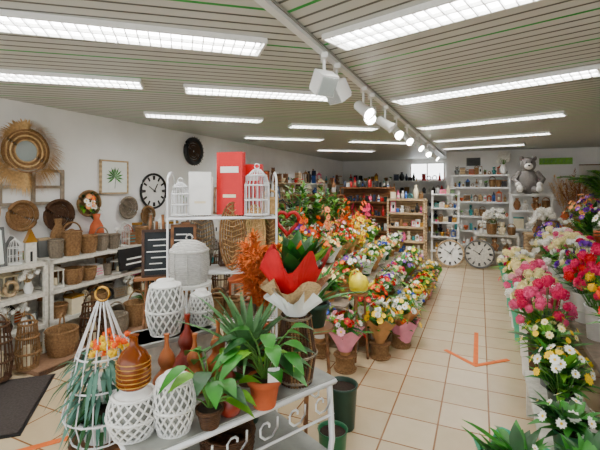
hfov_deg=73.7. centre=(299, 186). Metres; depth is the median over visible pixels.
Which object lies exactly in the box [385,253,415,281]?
flower bouquet
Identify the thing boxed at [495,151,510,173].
vase
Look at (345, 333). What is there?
flower bouquet
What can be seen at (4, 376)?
wicker lantern
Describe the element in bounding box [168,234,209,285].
jar
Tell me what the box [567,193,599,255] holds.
lisianthus
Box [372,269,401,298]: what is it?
flower bouquet
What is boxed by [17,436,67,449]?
tape strip
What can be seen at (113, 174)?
print
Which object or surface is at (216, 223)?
decor
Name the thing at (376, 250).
bouquet
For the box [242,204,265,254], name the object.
basket
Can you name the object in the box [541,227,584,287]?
roses
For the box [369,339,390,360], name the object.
pedestal
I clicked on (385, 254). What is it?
bouquet
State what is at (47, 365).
plinth
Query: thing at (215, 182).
display shelf
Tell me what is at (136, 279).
wooden easel
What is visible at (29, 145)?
mirror
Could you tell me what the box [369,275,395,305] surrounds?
flower bouquet
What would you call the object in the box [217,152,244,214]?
album
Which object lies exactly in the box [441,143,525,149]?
recessed light
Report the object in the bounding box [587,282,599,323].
bunch
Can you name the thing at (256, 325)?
agave
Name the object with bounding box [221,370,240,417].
bottle
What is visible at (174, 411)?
jar
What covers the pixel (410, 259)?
bouquet
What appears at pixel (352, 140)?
recessed light
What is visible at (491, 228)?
vases
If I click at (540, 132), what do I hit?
recessed light
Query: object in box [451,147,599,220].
wall
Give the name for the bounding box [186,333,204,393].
bottle
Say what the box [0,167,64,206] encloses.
window
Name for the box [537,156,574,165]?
framed botanical print
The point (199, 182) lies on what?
album
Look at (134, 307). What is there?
wicker basket
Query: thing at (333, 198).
potted ficus
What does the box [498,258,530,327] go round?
flowers
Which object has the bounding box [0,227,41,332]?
decor
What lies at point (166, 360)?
bottle
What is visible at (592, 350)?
bench
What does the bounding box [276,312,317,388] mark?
vase
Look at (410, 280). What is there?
flower bouquet
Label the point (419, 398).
floor
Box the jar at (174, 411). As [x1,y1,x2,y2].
[152,369,196,439]
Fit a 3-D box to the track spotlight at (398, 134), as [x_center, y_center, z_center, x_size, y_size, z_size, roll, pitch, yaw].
[1.178,-0.721,4.889,0.119,0.293,0.215,0,0,-17]
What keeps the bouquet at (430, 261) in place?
on the floor
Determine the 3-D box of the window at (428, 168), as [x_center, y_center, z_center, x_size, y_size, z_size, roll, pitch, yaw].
[4.106,-0.500,12.901,1.090,0.600,0.050,0,0,24]
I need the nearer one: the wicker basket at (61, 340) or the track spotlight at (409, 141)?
the wicker basket at (61, 340)
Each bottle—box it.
[152,333,175,385]
[173,313,201,370]
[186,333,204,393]
[205,319,225,378]
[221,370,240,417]
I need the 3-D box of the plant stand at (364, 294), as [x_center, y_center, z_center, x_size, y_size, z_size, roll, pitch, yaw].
[0.586,1.370,3.950,0.191,0.661,0.180,0,0,0]
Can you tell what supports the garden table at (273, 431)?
on the floor
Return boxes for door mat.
[0,373,55,438]
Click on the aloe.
(319, 312)
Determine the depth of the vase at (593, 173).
7.89 m
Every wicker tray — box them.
[5,200,38,231]
[43,199,74,229]
[119,196,137,218]
[141,205,155,223]
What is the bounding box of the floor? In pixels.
[0,240,599,449]
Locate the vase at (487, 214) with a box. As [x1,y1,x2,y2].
[482,207,505,223]
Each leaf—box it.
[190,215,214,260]
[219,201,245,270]
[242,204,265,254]
[261,215,278,245]
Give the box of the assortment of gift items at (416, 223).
[390,185,422,253]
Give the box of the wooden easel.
[134,214,169,329]
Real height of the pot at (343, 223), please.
0.512 m
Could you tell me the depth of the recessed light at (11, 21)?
2.29 m
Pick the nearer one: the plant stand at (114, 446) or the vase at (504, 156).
the plant stand at (114, 446)
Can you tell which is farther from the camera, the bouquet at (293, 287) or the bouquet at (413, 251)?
the bouquet at (413, 251)
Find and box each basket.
[44,313,78,357]
[77,190,101,220]
[101,301,128,335]
[123,290,143,326]
[183,136,203,165]
[199,419,255,449]
[263,189,278,213]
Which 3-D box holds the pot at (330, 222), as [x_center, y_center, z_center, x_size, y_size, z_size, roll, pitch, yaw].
[0.562,0.775,6.471,0.405,0.490,0.417,0,0,19]
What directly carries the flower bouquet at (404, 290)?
on the floor
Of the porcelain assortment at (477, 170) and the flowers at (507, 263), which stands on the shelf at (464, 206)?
the porcelain assortment at (477, 170)
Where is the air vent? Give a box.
[466,158,479,165]
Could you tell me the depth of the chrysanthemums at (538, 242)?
4.85 m
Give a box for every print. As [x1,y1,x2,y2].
[99,159,128,193]
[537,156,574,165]
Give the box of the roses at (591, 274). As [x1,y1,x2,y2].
[573,262,599,320]
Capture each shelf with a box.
[0,260,47,352]
[26,243,154,343]
[138,231,222,298]
[214,181,271,280]
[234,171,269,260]
[266,182,301,236]
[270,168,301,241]
[284,194,343,237]
[293,183,326,190]
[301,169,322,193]
[318,184,342,191]
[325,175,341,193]
[340,187,394,239]
[346,181,381,186]
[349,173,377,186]
[382,181,418,197]
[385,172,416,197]
[387,198,426,263]
[419,181,446,239]
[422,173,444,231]
[430,186,459,260]
[451,174,510,248]
[474,232,518,264]
[524,232,557,260]
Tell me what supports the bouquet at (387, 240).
on the display table at (339, 303)
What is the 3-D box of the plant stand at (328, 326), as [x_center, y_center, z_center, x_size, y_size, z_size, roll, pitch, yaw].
[0.106,1.325,2.750,0.271,0.751,0.260,0,0,0]
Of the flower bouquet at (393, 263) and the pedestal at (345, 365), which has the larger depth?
the flower bouquet at (393, 263)
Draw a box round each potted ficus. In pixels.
[274,199,299,232]
[294,189,327,228]
[327,196,352,223]
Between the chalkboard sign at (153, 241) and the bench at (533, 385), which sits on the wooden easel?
the chalkboard sign at (153, 241)
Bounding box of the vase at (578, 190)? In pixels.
[558,169,588,231]
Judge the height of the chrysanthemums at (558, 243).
0.764 m
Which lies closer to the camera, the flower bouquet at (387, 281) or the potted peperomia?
the potted peperomia
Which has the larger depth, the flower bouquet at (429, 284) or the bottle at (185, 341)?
the flower bouquet at (429, 284)
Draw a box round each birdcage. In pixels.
[45,286,130,449]
[171,177,189,215]
[244,163,269,215]
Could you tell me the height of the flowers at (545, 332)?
0.482 m
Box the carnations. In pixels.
[562,245,599,341]
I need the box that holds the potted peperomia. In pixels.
[206,322,316,410]
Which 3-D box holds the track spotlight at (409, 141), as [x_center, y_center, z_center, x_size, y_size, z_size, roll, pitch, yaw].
[1.494,-0.721,5.589,0.119,0.293,0.215,0,0,-23]
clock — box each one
[140,173,165,208]
[436,240,464,266]
[464,240,494,268]
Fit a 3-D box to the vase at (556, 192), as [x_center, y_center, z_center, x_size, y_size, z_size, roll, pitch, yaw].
[5.412,0.323,8.261,0.649,1.155,0.778,0,0,0]
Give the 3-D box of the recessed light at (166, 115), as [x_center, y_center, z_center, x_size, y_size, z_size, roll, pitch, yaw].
[-1.198,-0.881,5.082,1.457,0.035,0.265,0,0,-18]
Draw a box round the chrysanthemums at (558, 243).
[543,231,594,302]
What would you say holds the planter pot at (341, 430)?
on the floor
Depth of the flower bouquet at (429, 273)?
6.02 m
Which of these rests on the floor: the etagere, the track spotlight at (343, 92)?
the etagere
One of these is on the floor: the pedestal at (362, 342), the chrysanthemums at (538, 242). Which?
the pedestal at (362, 342)
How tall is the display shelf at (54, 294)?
0.950 m
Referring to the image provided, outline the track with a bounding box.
[254,0,444,156]
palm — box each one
[280,178,312,232]
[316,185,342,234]
[557,170,599,242]
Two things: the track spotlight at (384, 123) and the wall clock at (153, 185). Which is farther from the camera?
the wall clock at (153, 185)
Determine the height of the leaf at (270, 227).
0.386 m
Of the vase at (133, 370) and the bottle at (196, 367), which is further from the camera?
the bottle at (196, 367)
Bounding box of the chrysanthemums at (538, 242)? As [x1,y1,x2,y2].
[531,226,574,276]
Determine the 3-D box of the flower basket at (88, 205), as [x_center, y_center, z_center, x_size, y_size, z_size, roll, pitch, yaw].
[-2.568,0.227,4.872,0.138,0.384,0.353,0,0,24]
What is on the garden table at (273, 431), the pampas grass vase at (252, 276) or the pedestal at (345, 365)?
the pampas grass vase at (252, 276)
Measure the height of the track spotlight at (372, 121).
0.293 m
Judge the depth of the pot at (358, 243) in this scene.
6.47 m
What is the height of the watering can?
0.228 m
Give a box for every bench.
[524,370,597,449]
[549,293,599,373]
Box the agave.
[177,287,326,387]
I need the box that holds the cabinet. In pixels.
[509,194,552,248]
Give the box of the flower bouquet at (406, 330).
[391,308,421,342]
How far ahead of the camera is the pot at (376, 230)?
7.06 m
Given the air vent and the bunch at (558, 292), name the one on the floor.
the bunch at (558, 292)
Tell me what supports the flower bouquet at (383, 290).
on the display table at (411, 276)
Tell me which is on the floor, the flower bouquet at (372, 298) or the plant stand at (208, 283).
the plant stand at (208, 283)
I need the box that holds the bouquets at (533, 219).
[529,214,575,254]
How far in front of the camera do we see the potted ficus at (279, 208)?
5.17 m
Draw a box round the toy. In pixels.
[511,156,545,193]
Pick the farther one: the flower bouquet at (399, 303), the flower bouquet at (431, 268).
the flower bouquet at (431, 268)
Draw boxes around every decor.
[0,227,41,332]
[36,214,150,318]
[146,213,218,282]
[180,177,270,335]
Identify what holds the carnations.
on the bench at (592, 350)
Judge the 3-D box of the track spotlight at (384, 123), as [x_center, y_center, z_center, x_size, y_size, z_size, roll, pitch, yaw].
[0.921,-0.721,4.297,0.214,0.293,0.126,0,0,21]
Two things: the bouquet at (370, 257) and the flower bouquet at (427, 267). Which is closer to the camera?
the bouquet at (370, 257)
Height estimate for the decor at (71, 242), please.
1.052 m
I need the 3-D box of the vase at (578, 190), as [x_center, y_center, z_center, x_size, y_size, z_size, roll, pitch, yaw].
[5.447,0.259,7.967,0.705,1.283,0.731,0,0,-35]
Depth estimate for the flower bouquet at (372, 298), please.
4.15 m
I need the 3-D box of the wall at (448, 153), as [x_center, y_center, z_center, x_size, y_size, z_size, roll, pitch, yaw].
[4.370,0.400,11.489,0.100,2.600,2.660,0,0,24]
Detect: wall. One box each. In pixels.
[0,98,342,276]
[343,159,446,193]
[447,152,450,239]
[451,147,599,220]
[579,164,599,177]
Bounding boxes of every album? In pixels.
[189,172,210,215]
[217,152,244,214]
[245,164,262,212]
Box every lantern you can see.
[0,314,14,382]
[14,313,41,371]
[79,293,104,345]
[145,278,184,337]
[187,288,213,326]
[211,249,229,291]
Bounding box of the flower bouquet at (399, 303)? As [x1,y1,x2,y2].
[383,293,420,325]
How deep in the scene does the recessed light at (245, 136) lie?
7.20 m
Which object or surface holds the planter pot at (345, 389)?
on the floor
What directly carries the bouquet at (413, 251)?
on the display table at (411, 276)
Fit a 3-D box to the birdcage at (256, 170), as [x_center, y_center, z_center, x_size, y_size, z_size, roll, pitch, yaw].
[-0.301,0.015,2.795,0.180,0.362,0.180,0,0,0]
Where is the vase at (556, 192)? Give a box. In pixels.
[547,174,578,227]
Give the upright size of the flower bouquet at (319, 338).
0.425 m
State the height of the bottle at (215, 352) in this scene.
0.297 m
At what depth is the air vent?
9.99 m
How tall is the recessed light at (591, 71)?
0.035 m
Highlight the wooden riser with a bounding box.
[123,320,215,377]
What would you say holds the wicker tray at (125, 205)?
attached to the wall at (84, 139)
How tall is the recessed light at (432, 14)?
0.035 m
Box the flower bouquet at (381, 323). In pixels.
[360,301,403,343]
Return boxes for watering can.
[349,269,377,293]
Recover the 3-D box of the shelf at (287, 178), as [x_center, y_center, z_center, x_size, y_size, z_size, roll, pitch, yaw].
[-0.301,0.462,9.354,0.245,1.777,1.506,0,0,24]
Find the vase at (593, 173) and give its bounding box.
[582,173,599,229]
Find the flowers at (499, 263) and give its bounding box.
[498,246,527,307]
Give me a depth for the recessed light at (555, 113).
5.27 m
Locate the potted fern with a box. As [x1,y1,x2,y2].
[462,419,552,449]
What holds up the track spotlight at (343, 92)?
attached to the track
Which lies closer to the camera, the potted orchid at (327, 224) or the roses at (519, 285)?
the roses at (519, 285)
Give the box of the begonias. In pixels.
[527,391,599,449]
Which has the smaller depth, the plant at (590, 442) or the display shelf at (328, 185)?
the plant at (590, 442)
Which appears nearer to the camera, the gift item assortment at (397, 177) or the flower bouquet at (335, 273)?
the flower bouquet at (335, 273)
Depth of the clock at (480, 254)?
8.30 m
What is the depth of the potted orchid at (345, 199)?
6.77 m
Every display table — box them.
[228,240,377,320]
[322,252,401,317]
[357,264,421,350]
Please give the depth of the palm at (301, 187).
5.71 m
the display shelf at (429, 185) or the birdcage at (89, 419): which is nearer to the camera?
the birdcage at (89, 419)
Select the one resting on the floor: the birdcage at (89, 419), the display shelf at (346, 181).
the display shelf at (346, 181)
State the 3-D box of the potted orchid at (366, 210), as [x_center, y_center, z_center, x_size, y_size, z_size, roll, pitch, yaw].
[1.159,0.591,7.351,0.410,0.858,0.445,0,0,0]
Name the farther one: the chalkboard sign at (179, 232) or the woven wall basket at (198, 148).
the woven wall basket at (198, 148)
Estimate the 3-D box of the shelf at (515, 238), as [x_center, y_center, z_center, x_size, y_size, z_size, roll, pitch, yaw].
[4.172,1.350,8.540,0.850,0.700,0.400,0,0,24]
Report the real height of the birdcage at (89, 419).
0.741 m
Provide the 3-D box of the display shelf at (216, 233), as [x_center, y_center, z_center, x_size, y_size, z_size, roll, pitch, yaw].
[-1.794,1.225,6.224,0.400,0.950,1.500,0,0,24]
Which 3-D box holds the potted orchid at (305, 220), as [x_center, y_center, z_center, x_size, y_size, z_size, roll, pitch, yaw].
[0.133,0.641,5.302,0.394,0.759,0.417,0,0,0]
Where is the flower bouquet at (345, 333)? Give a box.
[327,309,373,355]
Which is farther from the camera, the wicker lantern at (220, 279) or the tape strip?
the wicker lantern at (220, 279)
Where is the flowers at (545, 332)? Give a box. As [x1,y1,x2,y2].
[508,316,589,387]
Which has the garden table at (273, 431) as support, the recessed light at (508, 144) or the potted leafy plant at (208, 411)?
the potted leafy plant at (208, 411)
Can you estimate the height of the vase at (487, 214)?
0.564 m
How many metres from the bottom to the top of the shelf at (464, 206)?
2.000 m
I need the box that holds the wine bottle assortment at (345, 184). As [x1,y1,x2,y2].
[343,177,389,239]
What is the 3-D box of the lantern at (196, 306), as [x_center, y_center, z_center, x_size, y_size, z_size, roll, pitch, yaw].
[-0.580,0.703,2.340,0.153,0.207,0.153,0,0,45]
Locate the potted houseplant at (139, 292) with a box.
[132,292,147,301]
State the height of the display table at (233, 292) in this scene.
0.680 m
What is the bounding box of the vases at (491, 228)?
[477,219,515,250]
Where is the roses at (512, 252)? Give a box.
[492,247,534,316]
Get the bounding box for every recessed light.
[0,9,266,56]
[0,69,144,89]
[144,111,263,122]
[183,84,327,101]
[244,135,324,140]
[288,123,379,130]
[316,149,375,151]
[322,0,542,50]
[347,139,405,143]
[390,64,599,104]
[416,111,566,129]
[432,131,551,141]
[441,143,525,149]
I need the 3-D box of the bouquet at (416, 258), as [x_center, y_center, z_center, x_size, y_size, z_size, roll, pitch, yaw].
[1.783,1.240,6.601,0.365,0.360,0.435,0,0,1]
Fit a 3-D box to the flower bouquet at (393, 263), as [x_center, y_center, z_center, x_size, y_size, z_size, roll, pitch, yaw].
[1.385,1.254,5.742,0.346,0.333,0.323,0,0,12]
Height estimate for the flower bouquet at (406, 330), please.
0.443 m
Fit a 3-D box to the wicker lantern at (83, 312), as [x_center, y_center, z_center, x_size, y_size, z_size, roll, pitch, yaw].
[-2.234,1.403,4.295,0.271,0.522,0.271,0,0,0]
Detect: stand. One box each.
[68,430,120,449]
[182,278,211,313]
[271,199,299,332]
[303,320,332,433]
[350,291,368,362]
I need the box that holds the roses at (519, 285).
[505,273,563,374]
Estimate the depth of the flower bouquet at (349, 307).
4.26 m
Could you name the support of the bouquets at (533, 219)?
on the shelf at (527, 235)
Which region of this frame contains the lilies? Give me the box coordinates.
[587,207,599,236]
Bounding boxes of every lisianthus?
[554,236,599,323]
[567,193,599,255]
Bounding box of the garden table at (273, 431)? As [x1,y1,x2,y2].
[86,339,336,449]
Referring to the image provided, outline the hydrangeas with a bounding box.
[503,258,558,356]
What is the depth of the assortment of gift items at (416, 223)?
8.61 m
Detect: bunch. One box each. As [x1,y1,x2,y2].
[508,275,577,370]
[563,194,598,235]
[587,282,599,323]
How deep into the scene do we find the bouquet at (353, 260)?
4.88 m
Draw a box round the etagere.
[166,172,277,411]
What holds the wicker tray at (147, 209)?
attached to the wall at (84, 139)
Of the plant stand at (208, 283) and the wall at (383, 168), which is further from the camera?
the wall at (383, 168)
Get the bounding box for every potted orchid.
[295,207,323,239]
[319,198,344,235]
[337,198,366,228]
[351,196,372,227]
[351,212,370,248]
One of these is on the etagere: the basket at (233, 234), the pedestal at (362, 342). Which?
the basket at (233, 234)
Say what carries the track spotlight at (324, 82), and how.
attached to the track
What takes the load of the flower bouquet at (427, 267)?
on the floor
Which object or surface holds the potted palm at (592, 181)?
on the bench
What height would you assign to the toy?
0.835 m
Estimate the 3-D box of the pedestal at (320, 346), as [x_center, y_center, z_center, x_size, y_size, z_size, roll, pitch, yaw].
[0.200,1.625,4.050,0.220,0.150,0.220,0,0,0]
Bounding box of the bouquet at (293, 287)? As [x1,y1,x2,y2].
[259,229,331,316]
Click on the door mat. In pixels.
(19, 397)
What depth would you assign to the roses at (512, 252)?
5.21 m
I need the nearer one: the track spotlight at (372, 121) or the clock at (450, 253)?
the track spotlight at (372, 121)
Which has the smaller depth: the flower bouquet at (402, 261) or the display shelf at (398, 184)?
the flower bouquet at (402, 261)
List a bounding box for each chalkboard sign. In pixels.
[117,246,140,271]
[141,229,170,277]
[170,224,196,247]
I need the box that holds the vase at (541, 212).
[532,207,556,231]
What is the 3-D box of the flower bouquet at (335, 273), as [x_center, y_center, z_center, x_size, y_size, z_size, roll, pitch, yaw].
[0.338,1.037,4.275,0.389,0.366,0.415,0,0,-28]
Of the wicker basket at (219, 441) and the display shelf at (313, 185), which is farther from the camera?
the display shelf at (313, 185)
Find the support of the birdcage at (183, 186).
on the etagere
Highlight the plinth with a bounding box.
[13,283,242,375]
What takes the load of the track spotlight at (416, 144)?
attached to the track
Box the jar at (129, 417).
[104,383,155,445]
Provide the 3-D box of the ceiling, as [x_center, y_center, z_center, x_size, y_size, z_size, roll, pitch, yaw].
[1.935,-0.940,5.544,8.020,0.080,15.700,0,0,24]
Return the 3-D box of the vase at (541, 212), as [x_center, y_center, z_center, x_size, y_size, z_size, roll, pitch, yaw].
[4.682,0.629,7.663,0.364,0.522,0.427,0,0,22]
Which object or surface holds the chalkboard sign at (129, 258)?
attached to the display shelf at (54, 294)
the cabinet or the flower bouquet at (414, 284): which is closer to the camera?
the flower bouquet at (414, 284)
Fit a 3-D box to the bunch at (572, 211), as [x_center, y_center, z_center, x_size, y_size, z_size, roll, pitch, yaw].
[3.834,0.519,5.450,0.546,0.861,0.546,0,0,5]
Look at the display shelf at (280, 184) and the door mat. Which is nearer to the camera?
the door mat
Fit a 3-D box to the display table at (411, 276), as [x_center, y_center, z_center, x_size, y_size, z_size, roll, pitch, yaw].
[1.391,1.560,5.734,0.270,0.280,3.600,0,0,24]
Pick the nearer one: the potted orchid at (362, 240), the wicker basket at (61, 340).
the wicker basket at (61, 340)
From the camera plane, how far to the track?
2.50 m
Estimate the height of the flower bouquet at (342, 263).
0.387 m
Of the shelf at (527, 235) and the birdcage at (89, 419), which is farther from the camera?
the shelf at (527, 235)
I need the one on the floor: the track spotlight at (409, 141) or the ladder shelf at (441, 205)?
the ladder shelf at (441, 205)
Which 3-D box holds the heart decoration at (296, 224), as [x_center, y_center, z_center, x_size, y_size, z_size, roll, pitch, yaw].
[-0.169,0.897,3.200,0.342,1.606,0.236,0,0,0]
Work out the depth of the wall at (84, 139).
5.28 m
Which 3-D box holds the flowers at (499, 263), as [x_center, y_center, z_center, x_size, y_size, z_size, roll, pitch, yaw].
[3.073,1.268,5.641,0.481,0.864,0.512,0,0,-43]
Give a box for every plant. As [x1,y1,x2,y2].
[158,346,260,431]
[524,337,599,403]
[552,427,599,449]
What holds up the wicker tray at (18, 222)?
attached to the wall at (84, 139)
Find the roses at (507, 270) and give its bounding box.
[502,257,545,342]
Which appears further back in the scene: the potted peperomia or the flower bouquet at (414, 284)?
the flower bouquet at (414, 284)
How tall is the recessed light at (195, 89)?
0.035 m
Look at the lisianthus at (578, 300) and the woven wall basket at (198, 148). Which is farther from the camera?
the woven wall basket at (198, 148)
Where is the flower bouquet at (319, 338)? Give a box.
[315,303,335,341]
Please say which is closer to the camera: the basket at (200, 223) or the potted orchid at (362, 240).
the basket at (200, 223)
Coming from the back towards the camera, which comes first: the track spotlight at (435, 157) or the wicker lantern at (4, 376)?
the track spotlight at (435, 157)
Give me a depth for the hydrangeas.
3.96 m
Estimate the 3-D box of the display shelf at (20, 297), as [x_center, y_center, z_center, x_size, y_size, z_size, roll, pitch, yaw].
[-3.041,1.225,3.452,0.400,0.950,1.500,0,0,24]
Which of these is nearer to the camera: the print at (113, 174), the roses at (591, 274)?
the roses at (591, 274)
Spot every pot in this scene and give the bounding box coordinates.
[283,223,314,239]
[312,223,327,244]
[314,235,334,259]
[317,420,347,449]
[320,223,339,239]
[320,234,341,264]
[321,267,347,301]
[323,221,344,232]
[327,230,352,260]
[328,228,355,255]
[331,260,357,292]
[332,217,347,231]
[333,376,357,432]
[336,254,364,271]
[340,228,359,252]
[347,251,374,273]
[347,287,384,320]
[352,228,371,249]
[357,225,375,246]
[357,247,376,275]
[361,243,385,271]
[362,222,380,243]
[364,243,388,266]
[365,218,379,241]
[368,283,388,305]
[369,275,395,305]
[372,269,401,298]
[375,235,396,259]
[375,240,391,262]
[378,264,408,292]
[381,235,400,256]
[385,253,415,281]
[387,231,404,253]
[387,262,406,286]
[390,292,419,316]
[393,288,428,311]
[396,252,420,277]
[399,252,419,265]
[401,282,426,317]
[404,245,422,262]
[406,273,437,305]
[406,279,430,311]
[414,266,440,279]
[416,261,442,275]
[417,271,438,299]
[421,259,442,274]
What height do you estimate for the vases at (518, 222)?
1.098 m
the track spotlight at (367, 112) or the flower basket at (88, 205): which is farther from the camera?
the flower basket at (88, 205)
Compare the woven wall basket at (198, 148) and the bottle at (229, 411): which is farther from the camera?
the woven wall basket at (198, 148)
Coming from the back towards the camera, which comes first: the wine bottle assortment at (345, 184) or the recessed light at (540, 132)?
the wine bottle assortment at (345, 184)
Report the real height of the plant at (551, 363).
0.446 m
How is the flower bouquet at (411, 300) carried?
on the floor
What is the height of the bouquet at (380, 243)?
0.368 m
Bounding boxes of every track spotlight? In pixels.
[309,51,339,97]
[326,63,351,104]
[354,86,375,120]
[363,93,376,124]
[376,105,395,132]
[392,115,403,139]
[402,124,413,145]
[413,134,424,151]
[424,142,431,156]
[431,148,439,160]
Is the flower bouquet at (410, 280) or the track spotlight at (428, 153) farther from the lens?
the track spotlight at (428, 153)
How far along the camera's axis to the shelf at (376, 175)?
13.46 m
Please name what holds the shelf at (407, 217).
on the floor
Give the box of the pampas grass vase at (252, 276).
[227,227,282,365]
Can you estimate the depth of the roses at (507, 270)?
4.41 m
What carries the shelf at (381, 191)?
on the floor
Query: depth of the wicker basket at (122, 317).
4.52 m
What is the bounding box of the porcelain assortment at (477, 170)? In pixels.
[454,166,507,243]
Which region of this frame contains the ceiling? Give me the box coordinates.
[0,0,599,160]
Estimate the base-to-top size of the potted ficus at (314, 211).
0.991 m
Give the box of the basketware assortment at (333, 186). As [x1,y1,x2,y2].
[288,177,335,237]
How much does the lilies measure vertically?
0.875 m
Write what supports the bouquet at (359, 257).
on the display table at (339, 303)
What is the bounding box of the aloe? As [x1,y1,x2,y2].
[309,264,361,328]
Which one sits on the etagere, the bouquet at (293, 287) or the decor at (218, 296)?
the decor at (218, 296)
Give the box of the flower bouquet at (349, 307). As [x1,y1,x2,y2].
[342,294,362,320]
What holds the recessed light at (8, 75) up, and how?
in the ceiling
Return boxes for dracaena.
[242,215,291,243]
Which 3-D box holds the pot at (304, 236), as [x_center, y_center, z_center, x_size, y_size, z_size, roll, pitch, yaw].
[0.028,0.740,5.218,0.478,0.561,0.407,0,0,-12]
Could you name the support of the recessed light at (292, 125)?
in the ceiling
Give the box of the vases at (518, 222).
[513,197,549,246]
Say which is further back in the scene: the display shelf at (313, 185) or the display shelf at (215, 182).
the display shelf at (313, 185)
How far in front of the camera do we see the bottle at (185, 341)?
1.99 m
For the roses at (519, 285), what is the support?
on the floor
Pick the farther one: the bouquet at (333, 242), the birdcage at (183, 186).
the bouquet at (333, 242)
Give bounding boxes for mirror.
[0,119,64,198]
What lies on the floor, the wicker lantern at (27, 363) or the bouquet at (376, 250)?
the wicker lantern at (27, 363)
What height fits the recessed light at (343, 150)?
0.035 m
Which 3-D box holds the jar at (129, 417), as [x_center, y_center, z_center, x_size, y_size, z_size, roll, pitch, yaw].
[-0.665,0.891,1.600,0.211,0.192,0.211,0,0,9]
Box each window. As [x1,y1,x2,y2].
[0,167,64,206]
[410,162,444,180]
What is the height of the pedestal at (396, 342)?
0.150 m
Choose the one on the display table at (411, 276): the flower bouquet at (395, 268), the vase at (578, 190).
the flower bouquet at (395, 268)
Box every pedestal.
[315,338,330,358]
[333,350,356,374]
[359,336,365,346]
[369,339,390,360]
[391,332,411,349]
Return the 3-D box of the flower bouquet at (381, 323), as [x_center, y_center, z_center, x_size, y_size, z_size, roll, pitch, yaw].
[0.797,1.347,3.999,0.426,0.406,0.406,0,0,41]
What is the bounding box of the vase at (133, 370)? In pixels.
[115,333,151,391]
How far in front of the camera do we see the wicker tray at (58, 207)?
4.56 m
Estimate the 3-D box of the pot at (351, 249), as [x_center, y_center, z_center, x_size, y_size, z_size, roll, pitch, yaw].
[0.780,0.827,6.180,0.392,0.386,0.381,0,0,-27]

